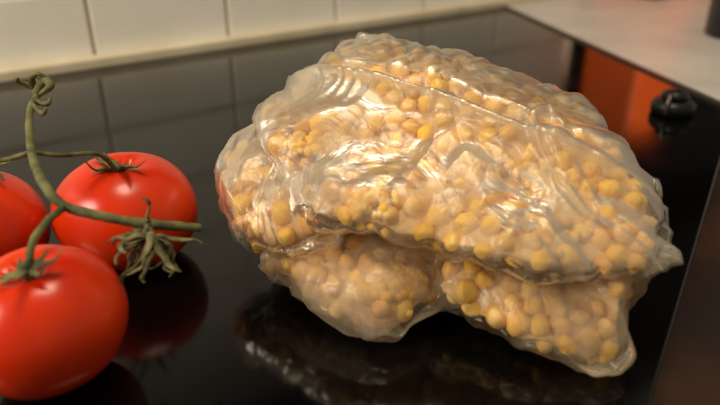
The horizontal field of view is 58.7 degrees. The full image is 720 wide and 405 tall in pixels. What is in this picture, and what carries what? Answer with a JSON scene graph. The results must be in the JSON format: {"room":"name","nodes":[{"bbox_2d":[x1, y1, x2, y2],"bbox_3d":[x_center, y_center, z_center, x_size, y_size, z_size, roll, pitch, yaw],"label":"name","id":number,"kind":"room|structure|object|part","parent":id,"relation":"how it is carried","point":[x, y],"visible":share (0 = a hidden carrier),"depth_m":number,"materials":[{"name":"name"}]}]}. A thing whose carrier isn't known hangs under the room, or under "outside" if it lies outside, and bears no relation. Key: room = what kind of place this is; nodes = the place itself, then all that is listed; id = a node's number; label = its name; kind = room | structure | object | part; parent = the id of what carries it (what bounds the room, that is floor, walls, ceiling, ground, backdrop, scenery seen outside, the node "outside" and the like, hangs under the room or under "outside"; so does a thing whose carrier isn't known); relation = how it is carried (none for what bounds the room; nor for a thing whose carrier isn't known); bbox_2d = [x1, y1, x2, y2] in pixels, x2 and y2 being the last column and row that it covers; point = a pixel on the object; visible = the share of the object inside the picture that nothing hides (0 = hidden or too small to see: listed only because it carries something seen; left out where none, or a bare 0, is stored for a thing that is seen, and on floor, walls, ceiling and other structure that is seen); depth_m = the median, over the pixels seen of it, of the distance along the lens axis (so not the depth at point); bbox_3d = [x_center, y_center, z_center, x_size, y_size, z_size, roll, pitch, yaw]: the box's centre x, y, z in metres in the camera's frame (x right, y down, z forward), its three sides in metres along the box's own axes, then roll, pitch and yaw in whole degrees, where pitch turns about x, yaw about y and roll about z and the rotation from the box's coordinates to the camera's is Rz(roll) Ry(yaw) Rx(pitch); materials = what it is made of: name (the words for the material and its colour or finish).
{"room":"kitchen","nodes":[
{"label":"kitchen","id":0,"kind":"room"},
{"bbox_2d":[83,0,424,54],"bbox_3d":[-0.305,-0.484,0.740,1.920,0.690,0.027,-18,32,-32],"label":"grout","id":1,"kind":"object","parent":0,"point":[84,1],"visible":0.02,"depth_m":0.83,"materials":[{"name":"grey"}]},
{"bbox_2d":[0,0,484,67],"bbox_3d":[-0.324,-0.497,0.699,1.948,0.689,0.006,-18,32,-32],"label":"tiles","id":2,"kind":"structure","parent":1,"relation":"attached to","point":[31,31],"depth_m":0.85,"materials":[{"name":"tile"}]},
{"bbox_2d":[508,0,719,99],"bbox_3d":[0.830,-0.323,1.126,1.183,0.008,1.213,-10,28,-19],"label":"countertop","id":3,"kind":"structure","parent":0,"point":[668,38],"depth_m":1.02,"materials":[{"name":"white stone"}]},
{"bbox_2d":[704,0,719,38],"bbox_3d":[0.592,-0.311,0.951,0.126,0.125,0.126,0,26,0],"label":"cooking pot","id":4,"kind":"object","parent":3,"relation":"on","point":[712,26],"visible":1,"depth_m":0.96,"materials":[{"name":"black metal"}]},
{"bbox_2d":[650,165,719,404],"bbox_3d":[0.474,-0.028,0.581,3.640,0.034,1.450,-18,32,-32],"label":"countertop","id":5,"kind":"structure","parent":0,"point":[689,373],"depth_m":0.34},
{"bbox_2d":[0,0,543,82],"bbox_3d":[-0.296,-0.195,0.852,1.900,0.016,0.022,-18,32,-32],"label":"trim","id":6,"kind":"structure","parent":5,"relation":"on","point":[60,66],"depth_m":0.92,"materials":[{"name":"beige"}]},
{"bbox_2d":[0,8,719,404],"bbox_3d":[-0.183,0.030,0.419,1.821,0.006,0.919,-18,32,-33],"label":"cooktop","id":7,"kind":"object","parent":5,"relation":"in","point":[216,331],"visible":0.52,"depth_m":0.39,"materials":[{"name":"black glass"}]},
{"bbox_2d":[0,171,50,256],"bbox_3d":[-0.220,0.015,0.370,0.077,0.064,0.077,0,26,0],"label":"tomato","id":8,"kind":"object","parent":7,"relation":"on","point":[22,209],"depth_m":0.36,"materials":[{"name":"red food"}]},
{"bbox_2d":[0,244,128,400],"bbox_3d":[-0.144,0.054,0.292,0.072,0.064,0.072,0,26,0],"label":"tomato","id":9,"kind":"object","parent":7,"relation":"on","point":[61,327],"depth_m":0.27,"materials":[{"name":"red food"}]},
{"bbox_2d":[0,71,202,285],"bbox_3d":[-0.149,-0.015,0.324,0.092,0.077,0.162,-18,32,-32],"label":"vine","id":10,"kind":"object","parent":7,"relation":"on","point":[149,242],"visible":1,"depth_m":0.30,"materials":[{"name":"green plant"}]},
{"bbox_3d":[-0.154,-0.022,0.321,0.140,0.061,0.082,24,35,39],"label":"stem","id":11,"kind":"part","parent":10,"relation":"part of","materials":[{"name":"green plant"}]},
{"bbox_2d":[50,152,197,269],"bbox_3d":[-0.141,0.005,0.389,0.084,0.065,0.084,0,26,0],"label":"tomato","id":12,"kind":"object","parent":7,"relation":"on","point":[172,197],"depth_m":0.36,"materials":[{"name":"red food"}]},
{"bbox_2d":[214,32,683,376],"bbox_3d":[0.043,-0.016,0.366,0.263,0.121,0.181,11,29,22],"label":"bag","id":13,"kind":"object","parent":7,"relation":"on","point":[388,180],"visible":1,"depth_m":0.33,"materials":[{"name":"plastic"}]},
{"bbox_2d":[650,88,695,118],"bbox_3d":[0.320,-0.103,0.652,0.042,0.024,0.042,0,26,0],"label":"knob","id":14,"kind":"object","parent":7,"relation":"on","point":[672,102],"visible":1,"depth_m":0.64,"materials":[{"name":"black plastic"}]},
{"bbox_2d":[503,6,719,106],"bbox_3d":[0.331,-0.236,0.951,0.007,0.008,0.664,-4,27,-9],"label":"trim","id":15,"kind":"structure","parent":5,"relation":"on","point":[710,99],"depth_m":0.84,"materials":[{"name":"grey metal"}]}
]}

